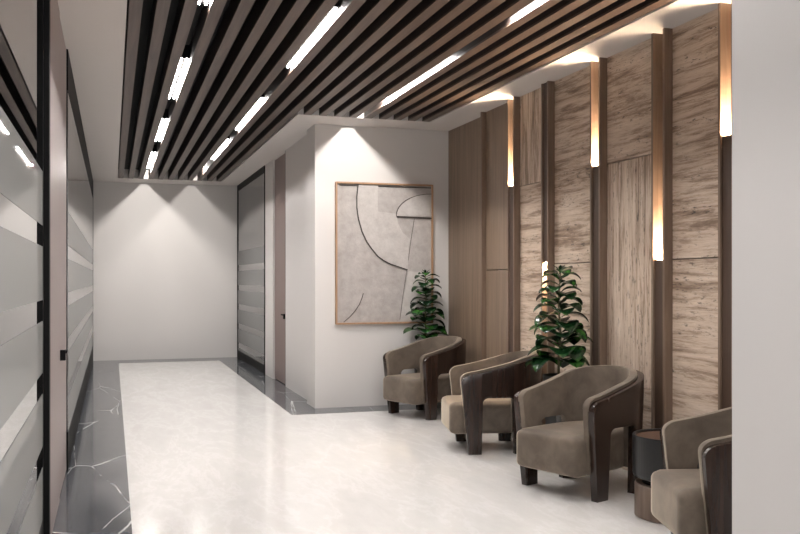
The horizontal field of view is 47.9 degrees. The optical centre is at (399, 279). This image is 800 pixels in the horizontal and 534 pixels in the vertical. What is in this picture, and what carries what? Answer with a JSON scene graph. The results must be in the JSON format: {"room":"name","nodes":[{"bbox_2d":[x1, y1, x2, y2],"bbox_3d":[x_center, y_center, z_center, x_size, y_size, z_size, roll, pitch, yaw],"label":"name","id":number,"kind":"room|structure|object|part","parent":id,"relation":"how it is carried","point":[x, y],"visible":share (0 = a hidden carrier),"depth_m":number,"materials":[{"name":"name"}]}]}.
{"room":"lobby","nodes":[
{"label":"lobby","id":0,"kind":"room"},
{"bbox_2d":[66,49,92,469],"bbox_3d":[-4.164,-0.156,11.834,0.061,3.312,10.008,0,0,-18],"label":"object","id":1,"kind":"structure","parent":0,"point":[79,179],"depth_m":8.81,"materials":[{"name":"grey glass"}]},
{"bbox_2d":[60,21,67,493],"bbox_3d":[-2.478,-0.155,6.609,0.101,3.290,0.934,0,0,-18],"label":"door","id":2,"kind":"structure","parent":1,"relation":"attached to","point":[63,350],"depth_m":6.51,"materials":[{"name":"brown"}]},
{"bbox_3d":[-2.330,0.522,6.222,0.036,0.072,0.053,0,0,-18],"label":"handle","id":3,"kind":"part","parent":2,"relation":"part of","materials":[{"name":"black metal"}]},
{"bbox_2d":[93,181,236,360],"bbox_3d":[-4.794,-0.156,16.949,6.960,3.312,0.120,0,0,-18],"label":"wall","id":4,"kind":"structure","parent":0,"point":[165,255],"depth_m":16.99,"materials":[{"name":"grey paint"}]},
{"bbox_2d":[118,0,255,169],"bbox_3d":[-0.305,-2.073,6.845,3.404,0.198,20.424,0,0,-18],"label":"ceiling","id":5,"kind":"structure","parent":0,"point":[147,7],"depth_m":8.18,"materials":[{"name":"black"}]},
{"bbox_2d":[118,0,142,177],"bbox_3d":[-1.878,-1.890,6.360,0.084,0.166,20.340,0,0,-18],"label":"ceiling slat","id":6,"kind":"object","parent":5,"relation":"attached to","point":[134,13],"visible":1,"depth_m":7.74,"materials":[{"name":"brown wood"}]},
{"bbox_2d":[128,0,170,178],"bbox_3d":[-1.714,-1.890,6.413,0.084,0.166,20.340,0,0,-18],"label":"ceiling slat","id":7,"kind":"object","parent":5,"relation":"attached to","point":[160,10],"visible":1,"depth_m":7.80,"materials":[{"name":"brown wood"}]},
{"bbox_2d":[147,145,156,167],"bbox_3d":[-3.900,-1.913,14.092,0.082,0.118,1.980,0,0,-18],"label":"lamp","id":8,"kind":"object","parent":5,"relation":"attached to","point":[154,150],"visible":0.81,"depth_m":13.63,"materials":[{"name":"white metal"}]},
{"bbox_2d":[155,109,167,140],"bbox_3d":[-2.986,-1.913,11.235,0.082,0.118,1.740,0,0,-18],"label":"lamp","id":9,"kind":"object","parent":5,"relation":"attached to","point":[165,115],"visible":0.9,"depth_m":10.88,"materials":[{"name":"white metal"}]},
{"bbox_2d":[138,0,198,178],"bbox_3d":[-1.550,-1.890,6.465,0.084,0.166,20.340,0,0,-18],"label":"ceiling slat","id":10,"kind":"object","parent":5,"relation":"attached to","point":[186,9],"visible":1,"depth_m":7.85,"materials":[{"name":"brown wood"}]},
{"bbox_2d":[169,45,188,98],"bbox_3d":[-2.081,-1.913,8.406,0.082,0.118,1.776,0,0,-18],"label":"lamp","id":11,"kind":"object","parent":5,"relation":"attached to","point":[184,60],"visible":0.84,"depth_m":8.06,"materials":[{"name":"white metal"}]},
{"bbox_2d":[174,58,181,80],"bbox_3d":[-1.968,-1.859,7.981,0.012,0.010,0.850,0,0,-18],"label":"diffuser","id":12,"kind":"object","parent":11,"relation":"attached to","point":[179,71],"depth_m":8.10,"materials":[{"name":"white plastic"}]},
{"bbox_2d":[179,59,187,80],"bbox_3d":[-1.925,-1.859,7.994,0.012,0.010,0.850,0,0,-18],"label":"diffuser","id":13,"kind":"object","parent":11,"relation":"attached to","point":[184,62],"depth_m":7.93,"materials":[{"name":"white plastic"}]},
{"bbox_2d":[148,0,226,178],"bbox_3d":[-1.386,-1.890,6.518,0.084,0.166,20.340,0,0,-18],"label":"ceiling slat","id":14,"kind":"object","parent":5,"relation":"attached to","point":[210,14],"visible":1,"depth_m":7.62,"materials":[{"name":"brown wood"}]},
{"bbox_2d":[198,0,209,4],"bbox_3d":[-1.062,-1.913,5.223,0.082,0.118,1.836,0,0,-18],"label":"lamp","id":15,"kind":"object","parent":5,"relation":"attached to","point":[203,2],"visible":0.75,"depth_m":6.03,"materials":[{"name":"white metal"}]},
{"bbox_2d":[158,0,254,179],"bbox_3d":[-1.222,-1.890,6.570,0.084,0.166,20.340,0,0,-18],"label":"ceiling slat","id":16,"kind":"object","parent":5,"relation":"attached to","point":[237,11],"visible":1,"depth_m":7.89,"materials":[{"name":"brown wood"}]},
{"bbox_2d":[210,136,228,158],"bbox_3d":[-2.614,-1.913,12.897,0.082,0.118,2.040,0,0,-18],"label":"lamp","id":17,"kind":"object","parent":5,"relation":"attached to","point":[227,138],"visible":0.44,"depth_m":12.70,"materials":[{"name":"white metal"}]},
{"bbox_2d":[168,0,282,179],"bbox_3d":[-1.058,-1.890,6.622,0.084,0.166,20.340,0,0,-18],"label":"ceiling slat","id":18,"kind":"object","parent":5,"relation":"attached to","point":[262,12],"visible":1,"depth_m":7.89,"materials":[{"name":"brown wood"}]},
{"bbox_2d":[178,0,310,179],"bbox_3d":[-0.894,-1.890,6.675,0.084,0.166,20.340,0,0,-18],"label":"ceiling slat","id":19,"kind":"object","parent":5,"relation":"attached to","point":[288,12],"visible":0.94,"depth_m":7.90,"materials":[{"name":"brown wood"}]},
{"bbox_2d":[235,93,263,129],"bbox_3d":[-1.744,-1.913,10.177,0.082,0.118,2.064,0,0,-18],"label":"lamp","id":20,"kind":"object","parent":5,"relation":"attached to","point":[262,95],"visible":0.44,"depth_m":9.93,"materials":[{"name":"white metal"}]},
{"bbox_2d":[247,98,262,115],"bbox_3d":[-1.567,-1.859,9.697,0.012,0.010,0.994,0,0,-18],"label":"diffuser","id":21,"kind":"object","parent":20,"relation":"attached to","point":[259,100],"depth_m":9.68,"materials":[{"name":"white plastic"}]},
{"bbox_2d":[188,0,337,180],"bbox_3d":[-0.731,-1.890,6.727,0.084,0.166,20.340,0,0,-18],"label":"ceiling slat","id":22,"kind":"object","parent":5,"relation":"attached to","point":[315,11],"visible":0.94,"depth_m":7.88,"materials":[{"name":"brown wood"}]},
{"bbox_2d":[197,0,365,180],"bbox_3d":[-0.567,-1.890,6.780,0.084,0.166,20.340,0,0,-18],"label":"ceiling slat","id":23,"kind":"object","parent":5,"relation":"attached to","point":[347,9],"visible":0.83,"depth_m":8.01,"materials":[{"name":"brown wood"}]},
{"bbox_2d":[207,0,393,180],"bbox_3d":[-0.403,-1.890,6.832,0.084,0.166,20.340,0,0,-18],"label":"ceiling slat","id":24,"kind":"object","parent":5,"relation":"attached to","point":[370,10],"visible":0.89,"depth_m":7.85,"materials":[{"name":"brown wood"}]},
{"bbox_2d":[285,0,338,67],"bbox_3d":[-0.733,-1.913,7.016,0.082,0.118,1.836,0,0,-18],"label":"lamp","id":25,"kind":"object","parent":5,"relation":"attached to","point":[333,10],"visible":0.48,"depth_m":6.80,"materials":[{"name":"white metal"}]},
{"bbox_2d":[287,41,308,67],"bbox_3d":[-0.849,-1.859,7.456,0.012,0.010,0.880,0,0,-18],"label":"diffuser","id":26,"kind":"object","parent":25,"relation":"attached to","point":[306,43],"depth_m":7.42,"materials":[{"name":"white plastic"}]},
{"bbox_2d":[309,8,336,41],"bbox_3d":[-0.573,-1.859,6.591,0.012,0.010,0.880,0,0,-18],"label":"diffuser","id":27,"kind":"object","parent":25,"relation":"attached to","point":[333,10],"depth_m":6.54,"materials":[{"name":"white plastic"}]},
{"bbox_2d":[216,0,421,181],"bbox_3d":[-0.239,-1.890,6.885,0.084,0.166,20.340,0,0,-18],"label":"ceiling slat","id":28,"kind":"object","parent":5,"relation":"attached to","point":[397,9],"visible":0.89,"depth_m":7.85,"materials":[{"name":"brown wood"}]},
{"bbox_2d":[304,0,449,114],"bbox_3d":[1.004,-1.890,3.566,0.084,0.166,13.260,0,0,-18],"label":"ceiling slat","id":29,"kind":"object","parent":5,"relation":"attached to","point":[425,9],"visible":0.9,"depth_m":7.15,"materials":[{"name":"brown wood"}]},
{"bbox_2d":[319,0,477,115],"bbox_3d":[1.168,-1.890,3.618,0.084,0.166,13.260,0,0,-18],"label":"ceiling slat","id":30,"kind":"object","parent":5,"relation":"attached to","point":[452,9],"visible":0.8,"depth_m":7.16,"materials":[{"name":"brown wood"}]},
{"bbox_2d":[334,0,505,116],"bbox_3d":[1.332,-1.890,3.671,0.084,0.166,13.260,0,0,-18],"label":"ceiling slat","id":31,"kind":"object","parent":5,"relation":"attached to","point":[480,8],"visible":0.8,"depth_m":7.16,"materials":[{"name":"brown wood"}]},
{"bbox_2d":[349,0,533,117],"bbox_3d":[1.496,-1.890,3.723,0.084,0.166,13.260,0,0,-18],"label":"ceiling slat","id":32,"kind":"object","parent":5,"relation":"attached to","point":[507,8],"visible":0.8,"depth_m":7.16,"materials":[{"name":"brown wood"}]},
{"bbox_2d":[364,0,561,118],"bbox_3d":[1.659,-1.890,3.775,0.084,0.166,13.260,0,0,-18],"label":"ceiling slat","id":33,"kind":"object","parent":5,"relation":"attached to","point":[536,7],"visible":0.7,"depth_m":7.16,"materials":[{"name":"brown wood"}]},
{"bbox_2d":[379,0,589,118],"bbox_3d":[1.823,-1.890,3.828,0.084,0.166,13.260,0,0,-18],"label":"ceiling slat","id":34,"kind":"object","parent":5,"relation":"attached to","point":[563,7],"visible":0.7,"depth_m":7.18,"materials":[{"name":"brown wood"}]},
{"bbox_2d":[394,0,616,119],"bbox_3d":[1.987,-1.890,3.880,0.084,0.166,13.260,0,0,-18],"label":"ceiling slat","id":35,"kind":"object","parent":5,"relation":"attached to","point":[590,7],"visible":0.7,"depth_m":7.19,"materials":[{"name":"brown wood"}]},
{"bbox_2d":[408,0,644,120],"bbox_3d":[2.151,-1.890,3.933,0.084,0.166,13.260,0,0,-18],"label":"ceiling slat","id":36,"kind":"object","parent":5,"relation":"attached to","point":[616,8],"visible":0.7,"depth_m":7.19,"materials":[{"name":"brown wood"}]},
{"bbox_2d":[422,0,672,121],"bbox_3d":[2.315,-1.890,3.985,0.084,0.166,13.260,0,0,-18],"label":"ceiling slat","id":37,"kind":"object","parent":5,"relation":"attached to","point":[646,6],"visible":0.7,"depth_m":7.19,"materials":[{"name":"brown wood"}]},
{"bbox_2d":[265,135,306,399],"bbox_3d":[-1.533,-0.156,12.626,0.144,3.312,3.528,0,0,-18],"label":"wall","id":38,"kind":"structure","parent":0,"point":[295,155],"depth_m":12.19,"materials":[{"name":"grey paint"}]},
{"bbox_2d":[237,165,264,373],"bbox_3d":[-2.618,-0.156,15.844,0.068,3.312,3.264,0,0,-18],"label":"glass door","id":39,"kind":"structure","parent":38,"relation":"in","point":[250,192],"depth_m":15.66,"materials":[{"name":"grey glass"}]},
{"bbox_2d":[275,154,284,383],"bbox_3d":[-1.735,-0.155,13.131,0.101,3.290,1.000,0,0,-18],"label":"door","id":40,"kind":"structure","parent":38,"relation":"in","point":[280,162],"depth_m":13.15,"materials":[{"name":"brown"}]},
{"bbox_2d":[52,357,670,533],"bbox_3d":[-0.395,1.536,7.257,4.488,0.072,21.264,0,0,-18],"label":"floor","id":41,"kind":"structure","parent":0,"point":[208,452],"depth_m":7.03,"materials":[{"name":"white tile"}]},
{"bbox_2d":[0,0,49,533],"bbox_3d":[-0.539,-0.156,0.539,0.094,3.312,8.556,0,0,-18],"label":"window","id":42,"kind":"structure","parent":41,"relation":"on","point":[21,21],"depth_m":3.59,"materials":[{"name":"grey glass"}]},
{"bbox_3d":[-0.536,-0.156,0.496,0.061,3.312,8.472,0,0,-18],"label":"frame","id":43,"kind":"part","parent":42,"relation":"part of","materials":[{"name":"black metal"}]},
{"bbox_2d":[50,0,59,533],"bbox_3d":[-2.096,-0.156,5.348,0.059,3.312,1.554,0,0,-18],"label":"trim","id":44,"kind":"structure","parent":41,"relation":"on","point":[54,8],"depth_m":5.54,"materials":[{"name":"grey"}]},
{"bbox_2d":[383,336,465,420],"bbox_3d":[0.312,1.072,10.026,0.876,0.856,0.749,0,0,-39],"label":"armchair","id":45,"kind":"object","parent":41,"relation":"on","point":[431,359],"visible":0.86,"depth_m":9.80,"materials":[{"name":"brown fabric"}]},
{"bbox_3d":[0.265,1.191,9.989,0.756,0.294,0.566,0,0,-39],"label":"seat","id":46,"kind":"part","parent":45,"relation":"part of","materials":[{"name":"fabric"}]},
{"bbox_2d":[403,270,448,339],"bbox_3d":[0.310,0.690,10.640,0.592,1.621,0.361,0,0,-18],"label":"rubber plant","id":47,"kind":"object","parent":41,"relation":"on","point":[430,310],"visible":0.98,"depth_m":10.61,"materials":[{"name":"green plant"}]},
{"bbox_3d":[0.306,0.378,10.662,0.030,0.901,0.035,0,0,5],"label":"stem","id":48,"kind":"part","parent":47,"relation":"part of","materials":[{"name":"brown"}]},
{"bbox_2d":[441,350,542,454],"bbox_3d":[0.840,1.072,8.071,0.876,0.856,0.749,0,0,-6],"label":"armchair","id":49,"kind":"object","parent":41,"relation":"on","point":[480,401],"visible":0.73,"depth_m":7.76,"materials":[{"name":"fabric"}]},
{"bbox_3d":[0.780,1.191,8.065,0.756,0.294,0.566,0,0,-6],"label":"seat","id":50,"kind":"part","parent":49,"relation":"part of","materials":[{"name":"fabric"}]},
{"bbox_2d":[524,265,592,423],"bbox_3d":[1.280,0.690,7.378,0.540,1.621,0.515,0,0,30],"label":"rubber plant","id":51,"kind":"object","parent":41,"relation":"on","point":[575,353],"visible":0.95,"depth_m":7.32,"materials":[{"name":"green plant"}]},
{"bbox_3d":[1.307,1.140,7.373,0.276,0.720,0.276,0,0,30],"label":"pot","id":52,"kind":"part","parent":51,"relation":"part of","materials":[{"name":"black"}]},
{"bbox_3d":[1.306,0.378,7.374,0.035,0.901,0.030,0,0,-37],"label":"stem","id":53,"kind":"part","parent":51,"relation":"part of","materials":[{"name":"brown"}]},
{"bbox_2d":[514,365,643,502],"bbox_3d":[1.334,1.072,6.498,0.876,0.856,0.749,0,0,-39],"label":"armchair","id":54,"kind":"object","parent":41,"relation":"on","point":[597,409],"visible":0.97,"depth_m":6.30,"materials":[{"name":"fabric"}]},
{"bbox_3d":[1.287,1.191,6.460,0.756,0.294,0.566,0,0,-39],"label":"seat","id":55,"kind":"part","parent":54,"relation":"part of","materials":[{"name":"fabric"}]},
{"bbox_2d":[633,428,698,523],"bbox_3d":[1.721,1.241,5.704,0.480,0.518,0.480,0,0,-18],"label":"side table","id":56,"kind":"object","parent":41,"relation":"on","point":[647,452],"visible":0.34,"depth_m":5.60,"materials":[{"name":"brown wood"}]},
{"bbox_2d":[651,407,731,533],"bbox_3d":[1.847,1.072,4.809,0.876,0.856,0.749,0,0,-1],"label":"armchair","id":57,"kind":"object","parent":41,"relation":"on","point":[685,498],"visible":0.49,"depth_m":4.64,"materials":[{"name":"fabric"}]},
{"bbox_3d":[1.787,1.191,4.808,0.756,0.294,0.566,0,0,-1],"label":"seat","id":58,"kind":"part","parent":57,"relation":"part of","materials":[{"name":"fabric"}]},
{"bbox_2d":[307,124,447,407],"bbox_3d":[-0.188,-0.156,10.971,1.830,3.312,0.444,0,0,-18],"label":"wall","id":59,"kind":"structure","parent":0,"point":[345,367],"depth_m":10.66,"materials":[{"name":"grey paint"}]},
{"bbox_2d":[335,181,432,324],"bbox_3d":[-0.179,-0.310,10.715,1.210,1.675,0.048,0,0,-18],"label":"framed picture","id":60,"kind":"object","parent":59,"relation":"attached to","point":[384,231],"visible":0.97,"depth_m":10.70,"materials":[{"name":"brown wood"}]},
{"bbox_2d":[57,0,730,185],"bbox_3d":[-1.572,-2.052,6.880,6.960,0.480,21.264,0,0,-18],"label":"ceiling","id":61,"kind":"structure","parent":0,"point":[93,30],"depth_m":8.23,"materials":[{"name":"grey paint"}]},
{"bbox_2d":[732,0,799,533],"bbox_3d":[2.344,-0.156,0.393,0.144,3.312,6.519,0,0,-18],"label":"wall","id":62,"kind":"structure","parent":0,"point":[765,33],"depth_m":3.30,"materials":[{"name":"grey paint"}]},
{"bbox_3d":[2.844,-0.156,4.419,0.120,3.312,13.884,0,0,-18],"label":"wall","id":63,"kind":"structure","parent":0,"visible":0},
{"bbox_2d":[448,117,479,363],"bbox_3d":[0.825,-0.156,10.394,0.083,3.312,1.271,0,0,-18],"label":"wood panel","id":64,"kind":"object","parent":63,"relation":"attached to","point":[464,140],"visible":0.43,"depth_m":10.49,"materials":[{"name":"brown wood"}]},
{"bbox_2d":[480,112,485,359],"bbox_3d":[0.969,-0.156,9.757,0.197,3.312,0.030,0,0,-18],"label":"pilaster","id":65,"kind":"object","parent":63,"relation":"attached to","point":[482,114],"depth_m":9.72,"materials":[{"name":"brown wood"}]},
{"bbox_2d":[486,270,506,358],"bbox_3d":[1.103,0.701,9.425,0.143,1.598,0.682,0,0,-18],"label":"wood panel","id":66,"kind":"object","parent":63,"relation":"attached to","point":[496,280],"visible":0.28,"depth_m":9.47,"materials":[{"name":"brown wood"}]},
{"bbox_2d":[486,103,506,269],"bbox_3d":[1.103,-0.959,9.425,0.143,1.706,0.682,0,0,-18],"label":"wood panel","id":67,"kind":"object","parent":63,"relation":"attached to","point":[496,118],"visible":0.57,"depth_m":9.47,"materials":[{"name":"brown wood"}]},
{"bbox_2d":[507,96,520,352],"bbox_3d":[1.202,-0.156,9.010,0.209,3.312,0.166,0,0,-18],"label":"pilaster","id":68,"kind":"object","parent":63,"relation":"attached to","point":[513,105],"visible":0.3,"depth_m":8.92,"materials":[{"name":"brown wood"}]},
{"bbox_3d":[1.126,0.282,8.986,0.022,2.436,0.118,0,0,-18],"label":"panel","id":69,"kind":"part","parent":68,"relation":"part of","materials":[{"name":"brown wood"}]},
{"bbox_2d":[520,182,540,350],"bbox_3d":[1.348,-0.048,8.661,0.143,1.745,0.586,0,0,-18],"label":"slab","id":70,"kind":"object","parent":63,"relation":"attached to","point":[530,195],"visible":0.28,"depth_m":8.72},
{"bbox_2d":[520,88,540,185],"bbox_3d":[1.348,-1.370,8.661,0.143,0.884,0.586,0,0,-18],"label":"slab","id":71,"kind":"object","parent":63,"relation":"attached to","point":[530,103],"visible":0.39,"depth_m":8.70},
{"bbox_2d":[541,81,563,424],"bbox_3d":[1.427,-0.156,8.304,0.209,3.312,0.140,0,0,-18],"label":"pilaster","id":72,"kind":"object","parent":63,"relation":"attached to","point":[548,88],"visible":0.31,"depth_m":8.22,"materials":[{"name":"brown wood"}]},
{"bbox_3d":[1.352,-0.987,8.280,0.022,1.650,0.092,0,0,-18],"label":"panel","id":73,"kind":"part","parent":72,"relation":"part of","materials":[{"name":"brown wood"}]},
{"bbox_2d":[555,263,589,372],"bbox_3d":[1.595,0.680,7.889,0.143,1.640,0.750,0,0,-18],"label":"slab","id":74,"kind":"object","parent":63,"relation":"attached to","point":[582,269],"visible":0.26,"depth_m":7.77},
{"bbox_2d":[555,66,589,263],"bbox_3d":[1.595,-0.980,7.889,0.143,1.664,0.750,0,0,-18],"label":"slab","id":75,"kind":"object","parent":63,"relation":"attached to","point":[572,91],"visible":0.66,"depth_m":7.89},
{"bbox_2d":[590,57,607,365],"bbox_3d":[1.703,-0.156,7.442,0.209,3.312,0.164,0,0,-18],"label":"wall light","id":76,"kind":"object","parent":63,"relation":"attached to","point":[598,164],"visible":0.37,"depth_m":7.36,"materials":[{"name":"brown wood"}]},
{"bbox_3d":[1.628,0.282,7.418,0.022,2.436,0.116,0,0,-18],"label":"panel","id":77,"kind":"part","parent":76,"relation":"part of","materials":[{"name":"brown wood"}]},
{"bbox_2d":[607,155,650,388],"bbox_3d":[1.871,-0.057,7.026,0.143,1.763,0.729,0,0,-18],"label":"wall panel","id":78,"kind":"object","parent":63,"relation":"attached to","point":[628,181],"visible":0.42,"depth_m":7.03,"materials":[{"name":"brown wood"}]},
{"bbox_2d":[607,38,650,163],"bbox_3d":[1.871,-1.379,7.026,0.143,0.866,0.729,0,0,-18],"label":"slab","id":79,"kind":"object","parent":63,"relation":"attached to","point":[628,70],"visible":0.62,"depth_m":7.03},
{"bbox_2d":[621,388,650,470],"bbox_3d":[1.871,1.166,7.026,0.143,0.668,0.729,0,0,-18],"label":"slab","id":80,"kind":"object","parent":63,"relation":"attached to","point":[647,392],"visible":0.02,"depth_m":6.81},
{"bbox_2d":[651,28,681,428],"bbox_3d":[1.977,-0.156,6.587,0.209,3.312,0.168,0,0,-18],"label":"wall light","id":81,"kind":"object","parent":63,"relation":"attached to","point":[662,259],"visible":0.37,"depth_m":6.56,"materials":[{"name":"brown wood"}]},
{"bbox_3d":[1.901,0.678,6.563,0.022,1.644,0.120,0,0,-18],"label":"panel","id":82,"kind":"part","parent":81,"relation":"part of","materials":[{"name":"brown wood"}]},
{"bbox_2d":[673,258,717,419],"bbox_3d":[2.125,0.679,6.232,0.143,1.643,0.596,0,0,-18],"label":"wall panel","id":83,"kind":"object","parent":63,"relation":"attached to","point":[695,281],"visible":0.31,"depth_m":6.24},
{"bbox_2d":[673,8,717,258],"bbox_3d":[2.125,-0.981,6.232,0.143,1.662,0.596,0,0,-18],"label":"wall panel","id":84,"kind":"object","parent":63,"relation":"attached to","point":[695,41],"visible":0.66,"depth_m":6.24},
{"bbox_2d":[718,0,731,409],"bbox_3d":[2.209,-0.156,5.863,0.209,3.312,0.156,0,0,-18],"label":"wall light","id":85,"kind":"object","parent":63,"relation":"attached to","point":[724,9],"visible":0.2,"depth_m":5.88,"materials":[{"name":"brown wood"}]},
{"bbox_3d":[2.133,0.282,5.838,0.022,2.436,0.108,0,0,-18],"label":"panel","id":86,"kind":"part","parent":85,"relation":"part of","materials":[{"name":"brown wood"}]}
]}

